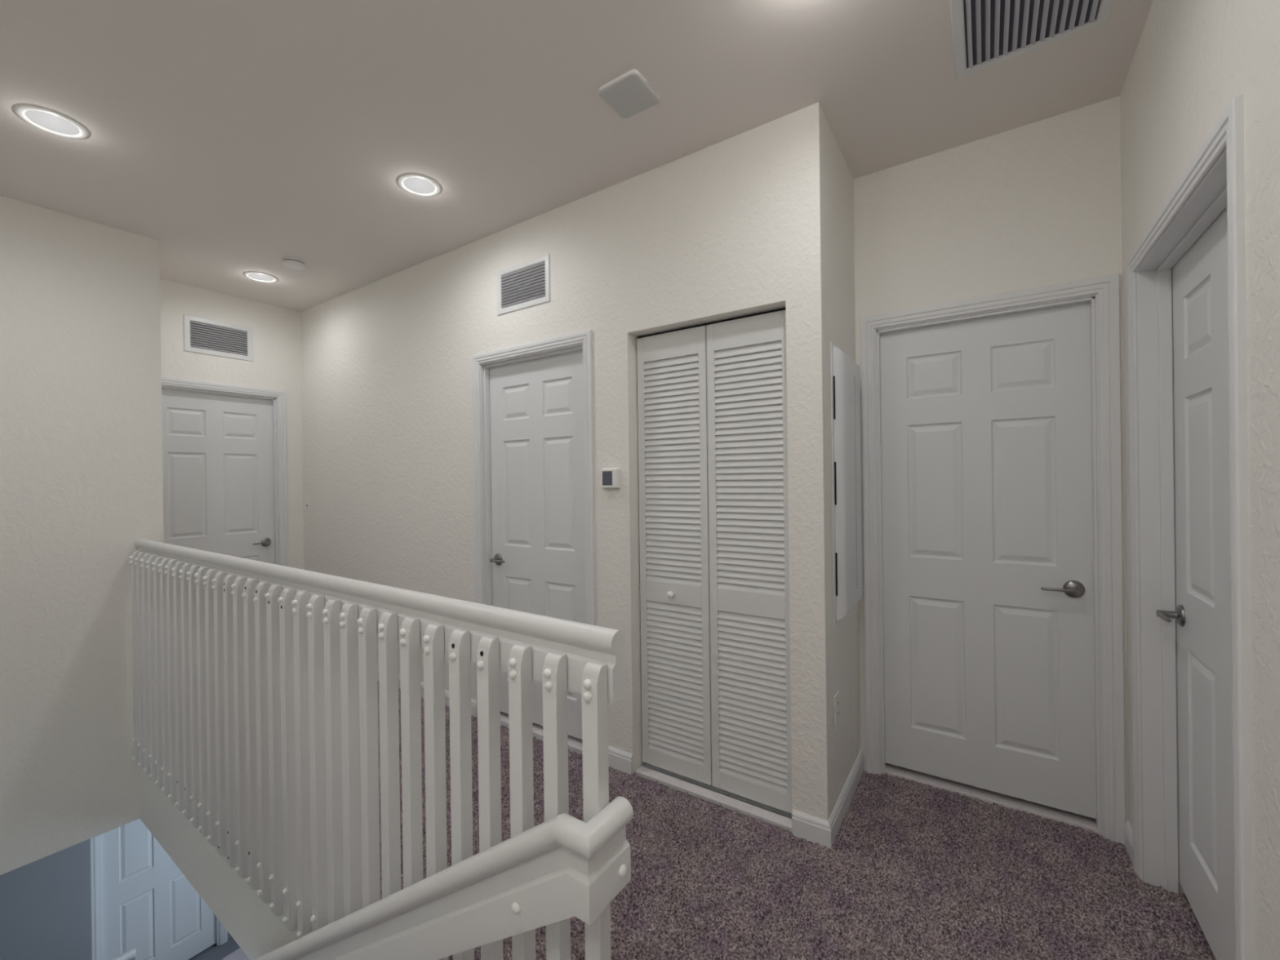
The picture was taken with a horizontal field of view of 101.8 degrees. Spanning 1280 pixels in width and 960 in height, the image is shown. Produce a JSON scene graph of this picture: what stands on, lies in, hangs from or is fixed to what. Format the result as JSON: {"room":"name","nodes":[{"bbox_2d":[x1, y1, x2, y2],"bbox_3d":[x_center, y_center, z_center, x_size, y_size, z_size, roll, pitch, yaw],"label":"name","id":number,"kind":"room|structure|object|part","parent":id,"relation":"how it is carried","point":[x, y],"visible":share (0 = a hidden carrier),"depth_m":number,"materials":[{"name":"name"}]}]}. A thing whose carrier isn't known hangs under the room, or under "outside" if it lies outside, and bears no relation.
{"room":"upstairs hallway landing","nodes":[
{"label":"upstairs hallway landing","id":0,"kind":"room"},
{"bbox_2d":[0,838,92,959],"bbox_3d":[-4.265,3.114,3.225,0.120,2.438,1.180,-1,0,34],"label":"wall","id":1,"kind":"structure","parent":0,"point":[46,902],"depth_m":3.52,"materials":[{"name":"grey paint"}]},
{"bbox_2d":[0,195,164,875],"bbox_3d":[-3.452,0.263,2.640,0.835,3.244,1.359,-1,0,34],"label":"wall","id":2,"kind":"structure","parent":0,"point":[81,429],"depth_m":2.67,"materials":[{"name":"white paint"}]},
{"bbox_2d":[188,937,239,959],"bbox_3d":[-1.553,4.351,2.551,6.654,0.096,3.250,-1,0,34],"label":"floor","id":3,"kind":"structure","parent":0,"point":[214,952],"depth_m":4.77,"materials":[{"name":"grey tile"}]},
{"bbox_2d":[222,947,249,959],"bbox_3d":[-1.444,4.299,2.538,6.264,0.004,2.964,-1,0,34],"label":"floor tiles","id":4,"kind":"structure","parent":3,"relation":"on","point":[238,954],"depth_m":4.72,"materials":[{"name":"white tile"}]},
{"bbox_2d":[111,947,136,959],"bbox_3d":[-3.881,3.826,3.229,0.060,1.005,1.100,-1,0,34],"label":"handrail","id":5,"kind":"object","parent":4,"relation":"on","point":[130,954],"visible":1,"depth_m":3.64,"materials":[{"name":"white paint"}]},
{"bbox_2d":[227,931,231,939],"bbox_3d":[-4.329,3.113,4.332,0.115,2.438,3.150,-1,0,34],"label":"wall","id":6,"kind":"structure","parent":0,"point":[229,936],"depth_m":4.89,"materials":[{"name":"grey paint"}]},
{"bbox_2d":[90,818,227,959],"bbox_3d":[-4.180,3.281,4.535,0.130,2.097,0.894,-1,0,34],"label":"door","id":7,"kind":"structure","parent":6,"relation":"in","point":[141,900],"depth_m":4.42,"materials":[{"name":"white paint"}]},
{"bbox_2d":[160,278,303,569],"bbox_3d":[-3.088,0.025,3.838,0.115,2.782,1.041,-1,0,34],"label":"wall","id":8,"kind":"structure","parent":0,"point":[276,365],"depth_m":3.98,"materials":[{"name":"white paint"}]},
{"bbox_2d":[183,314,253,361],"bbox_3d":[-3.060,-1.028,3.787,0.008,0.255,0.410,-1,0,34],"label":"air vent","id":9,"kind":"object","parent":8,"relation":"in","point":[201,335],"visible":1,"depth_m":3.78,"materials":[{"name":"silver metal"}]},
{"bbox_2d":[161,376,288,566],"bbox_3d":[-3.100,0.358,3.797,0.130,2.118,0.892,-1,0,34],"label":"door","id":10,"kind":"structure","parent":8,"relation":"in","point":[224,468],"depth_m":3.85,"materials":[{"name":"white paint"}]},
{"bbox_3d":[-2.905,0.486,3.987,0.019,0.016,0.112,-1,0,34],"label":"lever","id":11,"kind":"part","parent":10,"relation":"part of","materials":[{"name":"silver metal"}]},
{"bbox_3d":[-2.897,0.487,4.041,0.058,0.068,0.068,-1,0,34],"label":"handle","id":12,"kind":"part","parent":10,"relation":"part of","materials":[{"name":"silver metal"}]},
{"bbox_2d":[300,102,835,821],"bbox_3d":[-1.048,0.000,3.171,4.248,2.782,0.115,-1,0,34],"label":"wall","id":13,"kind":"structure","parent":0,"point":[735,226],"depth_m":2.50,"materials":[{"name":"white paint"}]},
{"bbox_2d":[305,494,310,509],"bbox_3d":[-2.683,0.179,4.189,0.072,0.116,0.010,-1,0,34],"label":"light switch","id":14,"kind":"object","parent":13,"relation":"attached to","point":[307,496],"visible":1,"depth_m":4.18,"materials":[{"name":"white plastic"}]},
{"bbox_2d":[358,666,476,717],"bbox_3d":[-1.845,1.355,3.639,2.145,0.092,0.014,-1,0,34],"label":"baseboard","id":15,"kind":"structure","parent":13,"relation":"attached to","point":[473,704],"depth_m":3.19,"materials":[{"name":"white paint"}]},
{"bbox_2d":[497,253,550,315],"bbox_3d":[-0.637,-1.051,2.812,0.401,0.248,0.008,-1,0,34],"label":"air vent","id":16,"kind":"object","parent":13,"relation":"in","point":[526,284],"visible":1,"depth_m":2.80,"materials":[{"name":"silver metal"}]},
{"bbox_2d":[471,329,595,739],"bbox_3d":[-0.565,0.327,2.841,0.890,2.117,0.130,-1,0,34],"label":"door","id":17,"kind":"structure","parent":13,"relation":"in","point":[533,413],"depth_m":2.84,"materials":[{"name":"white paint"}]},
{"bbox_3d":[-0.838,0.461,2.997,0.068,0.068,0.058,-1,0,34],"label":"handle","id":18,"kind":"part","parent":17,"relation":"part of","materials":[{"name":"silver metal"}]},
{"bbox_3d":[-0.809,0.460,2.950,0.112,0.016,0.019,-1,0,34],"label":"lever","id":19,"kind":"part","parent":17,"relation":"part of","materials":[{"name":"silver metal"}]},
{"bbox_2d":[600,467,621,488],"bbox_3d":[-0.142,-0.008,2.478,0.104,0.100,0.031,-1,0,34],"label":"thermostat","id":20,"kind":"object","parent":13,"relation":"attached to","point":[610,477],"visible":1,"depth_m":2.46,"materials":[{"name":"white plastic"}]},
{"bbox_2d":[608,746,633,774],"bbox_3d":[-0.124,1.334,2.490,0.211,0.092,0.014,-1,0,34],"label":"baseboard","id":21,"kind":"structure","parent":13,"relation":"attached to","point":[622,761],"depth_m":2.46,"materials":[{"name":"white paint"}]},
{"bbox_2d":[635,307,791,832],"bbox_3d":[0.298,0.346,2.274,0.749,2.078,0.088,-1,0,34],"label":"door","id":22,"kind":"structure","parent":13,"relation":"in","point":[712,397],"depth_m":2.27,"materials":[{"name":"white wood"}]},
{"bbox_3d":[0.142,0.523,2.375,0.033,0.033,0.034,-1,0,34],"label":"knob","id":23,"kind":"part","parent":22,"relation":"part of","materials":[{"name":"white paint"}]},
{"bbox_2d":[0,0,1153,311],"bbox_3d":[-1.392,-1.445,1.707,5.332,0.120,4.123,-1,0,34],"label":"ceiling","id":24,"kind":"structure","parent":0,"point":[237,137],"depth_m":1.92,"materials":[{"name":"white paint"}]},
{"bbox_2d":[13,104,89,138],"bbox_3d":[-2.254,-1.371,1.995,0.193,0.006,0.193,-1,0,34],"label":"recessed light","id":25,"kind":"object","parent":24,"relation":"in","point":[47,120],"visible":1,"depth_m":1.99,"materials":[{"name":"white plastic"}]},
{"bbox_2d":[24,110,79,134],"bbox_3d":[-2.254,-1.371,1.995,0.141,0.004,0.141,-1,0,29],"label":"diffuser","id":26,"kind":"object","parent":25,"relation":"attached to","point":[47,121],"depth_m":1.99,"materials":[{"name":"white plastic"}]},
{"bbox_2d":[243,271,278,282],"bbox_3d":[-2.559,-1.369,3.511,0.193,0.006,0.193,-1,0,34],"label":"recessed light","id":27,"kind":"object","parent":24,"relation":"in","point":[256,276],"visible":1,"depth_m":3.50,"materials":[{"name":"white plastic"}]},
{"bbox_2d":[248,273,273,281],"bbox_3d":[-2.559,-1.369,3.511,0.141,0.004,0.141,-1,0,29],"label":"diffuser","id":28,"kind":"object","parent":27,"relation":"attached to","point":[256,277],"depth_m":3.51,"materials":[{"name":"white plastic"}]},
{"bbox_2d":[281,257,305,270],"bbox_3d":[-2.178,-1.357,3.271,0.124,0.039,0.124,-1,0,34],"label":"smoke detector","id":29,"kind":"object","parent":24,"relation":"attached to","point":[291,263],"visible":1,"depth_m":3.24,"materials":[{"name":"white plastic"}]},
{"bbox_2d":[396,173,441,196],"bbox_3d":[-1.040,-1.387,2.451,0.193,0.006,0.193,-1,0,34],"label":"recessed light","id":30,"kind":"object","parent":24,"relation":"in","point":[415,184],"visible":1,"depth_m":2.44,"materials":[{"name":"white plastic"}]},
{"bbox_2d":[403,177,435,194],"bbox_3d":[-1.040,-1.388,2.451,0.141,0.004,0.141,-1,0,38],"label":"diffuser","id":31,"kind":"object","parent":30,"relation":"attached to","point":[413,185],"depth_m":2.45,"materials":[{"name":"white plastic"}]},
{"bbox_2d":[599,69,659,118],"bbox_3d":[-0.038,-1.392,1.882,0.169,0.022,0.169,-1,0,34],"label":"ceiling sensor","id":32,"kind":"object","parent":24,"relation":"attached to","point":[629,94],"visible":1,"depth_m":1.86,"materials":[{"name":"white plastic"}]},
{"bbox_2d":[949,0,1114,79],"bbox_3d":[1.124,-1.413,1.484,0.404,0.009,0.572,-1,0,34],"label":"ceiling vent","id":33,"kind":"object","parent":24,"relation":"in","point":[986,33],"visible":1,"depth_m":1.61,"materials":[{"name":"silver metal"}]},
{"bbox_2d":[447,718,800,954],"bbox_3d":[-1.370,1.634,1.715,5.066,0.450,3.908,-1,0,34],"label":"floor","id":34,"kind":"structure","parent":0,"point":[449,718],"depth_m":1.69,"materials":[{"name":"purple carpet"}]},
{"bbox_2d":[138,766,297,959],"bbox_3d":[-1.402,1.611,1.949,3.335,0.497,0.020,-1,0,34],"label":"fascia","id":35,"kind":"object","parent":34,"relation":"attached to","point":[250,921],"visible":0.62,"depth_m":2.23,"materials":[{"name":"white paint"}]},
{"bbox_2d":[128,538,626,959],"bbox_3d":[-1.416,0.912,1.933,3.324,1.205,0.091,-1,0,34],"label":"stair railing","id":36,"kind":"object","parent":35,"relation":"attached to","point":[251,704],"visible":0.99,"depth_m":1.55,"materials":[{"name":"white paint"}]},
{"bbox_3d":[-1.411,0.376,1.950,3.324,0.133,0.047,-1,0,34],"label":"handrail","id":37,"kind":"part","parent":36,"relation":"part of","materials":[{"name":"white paint"}]},
{"bbox_2d":[253,796,633,959],"bbox_3d":[-1.308,1.737,1.807,3.089,2.224,0.130,-1,0,34],"label":"stair handrail","id":38,"kind":"object","parent":36,"relation":"attached to","point":[563,867],"visible":1,"depth_m":1.03,"materials":[{"name":"white paint"}]},
{"bbox_2d":[499,711,582,754],"bbox_3d":[-0.541,1.388,2.858,0.762,0.034,0.095,-1,0,34],"label":"threshold","id":39,"kind":"object","parent":34,"relation":"on","point":[575,744],"visible":0.18,"depth_m":2.81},
{"bbox_2d":[358,673,1216,959],"bbox_3d":[-1.318,1.394,1.690,5.186,0.037,3.928,-1,0,34],"label":"carpet","id":40,"kind":"object","parent":34,"relation":"on","point":[912,870],"visible":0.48,"depth_m":1.75,"materials":[{"name":"carpet"}]},
{"bbox_2d":[884,763,1097,832],"bbox_3d":[1.473,1.362,2.244,0.762,0.034,0.097,-1,0,34],"label":"threshold","id":41,"kind":"object","parent":34,"relation":"on","point":[1086,823],"visible":0.54,"depth_m":2.20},
{"bbox_2d":[643,763,791,817],"bbox_3d":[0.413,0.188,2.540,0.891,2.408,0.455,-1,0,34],"label":"threshold","id":42,"kind":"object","parent":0,"point":[666,771],"depth_m":2.31,"materials":[{"name":"white paint"}]},
{"bbox_2d":[826,120,860,804],"bbox_3d":[0.839,-0.024,2.276,0.115,2.782,0.493,-1,0,34],"label":"wall","id":43,"kind":"structure","parent":0,"point":[840,180],"depth_m":2.21,"materials":[{"name":"white paint"}]},
{"bbox_2d":[791,750,864,848],"bbox_3d":[0.820,1.322,2.225,0.146,0.092,0.622,-1,0,34],"label":"baseboard","id":44,"kind":"structure","parent":43,"relation":"attached to","point":[814,829],"depth_m":1.99,"materials":[{"name":"white paint"}]},
{"bbox_2d":[834,690,839,725],"bbox_3d":[0.785,0.906,2.068,0.008,0.116,0.072,-1,0,34],"label":"wall outlet","id":45,"kind":"object","parent":43,"relation":"attached to","point":[837,698],"visible":1,"depth_m":2.06,"materials":[{"name":"white paint"}]},
{"bbox_2d":[830,341,862,625],"bbox_3d":[0.890,0.012,2.205,0.047,1.120,0.400,-1,0,34],"label":"electrical panel","id":46,"kind":"object","parent":43,"relation":"attached to","point":[845,372],"visible":1,"depth_m":2.07,"materials":[{"name":"white metal"}]},
{"bbox_2d":[853,376,857,589],"bbox_3d":[0.911,0.012,2.199,0.002,0.900,0.010,-1,0,34],"label":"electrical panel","id":47,"kind":"object","parent":46,"relation":"attached to","point":[855,443],"depth_m":2.19,"materials":[{"name":"white metal"}]},
{"bbox_2d":[853,95,1128,820],"bbox_3d":[1.492,-0.032,2.206,1.048,2.782,0.115,-1,0,34],"label":"wall","id":48,"kind":"structure","parent":0,"point":[1037,204],"depth_m":2.14,"materials":[{"name":"white paint"}]},
{"bbox_2d":[860,273,1125,844],"bbox_3d":[1.448,0.298,2.225,0.900,2.122,0.136,-1,0,34],"label":"door","id":49,"kind":"structure","parent":48,"relation":"in","point":[991,424],"depth_m":2.18,"materials":[{"name":"white paint"}]},
{"bbox_3d":[1.638,0.429,2.030,0.112,0.016,0.019,-1,0,34],"label":"lever","id":50,"kind":"part","parent":49,"relation":"part of","materials":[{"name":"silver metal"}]},
{"bbox_3d":[1.692,0.430,2.021,0.068,0.068,0.058,-1,0,34],"label":"handle","id":51,"kind":"part","parent":49,"relation":"part of","materials":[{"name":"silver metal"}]},
{"bbox_2d":[1120,0,1279,959],"bbox_3d":[0.777,-0.020,0.265,0.150,2.782,3.908,-1,0,34],"label":"wall","id":52,"kind":"structure","parent":0,"point":[1191,58],"depth_m":1.00,"materials":[{"name":"white paint"}]},
{"bbox_2d":[1124,819,1133,865],"bbox_3d":[1.769,1.310,1.874,0.014,0.092,0.151,-1,0,34],"label":"baseboard","id":53,"kind":"structure","parent":52,"relation":"attached to","point":[1127,828],"depth_m":1.88,"materials":[{"name":"white paint"}]},
{"bbox_2d":[1125,93,1253,959],"bbox_3d":[1.511,0.300,1.373,0.166,2.119,0.945,-1,0,34],"label":"door","id":54,"kind":"structure","parent":52,"relation":"in","point":[1186,309],"depth_m":1.52,"materials":[{"name":"white paint"}]},
{"bbox_3d":[1.647,0.430,1.634,0.019,0.016,0.112,-1,0,34],"label":"lever","id":55,"kind":"part","parent":54,"relation":"part of","materials":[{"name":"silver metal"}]},
{"bbox_3d":[1.693,0.430,1.663,0.058,0.068,0.068,-1,0,34],"label":"handle","id":56,"kind":"part","parent":54,"relation":"part of","materials":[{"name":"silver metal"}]}
]}

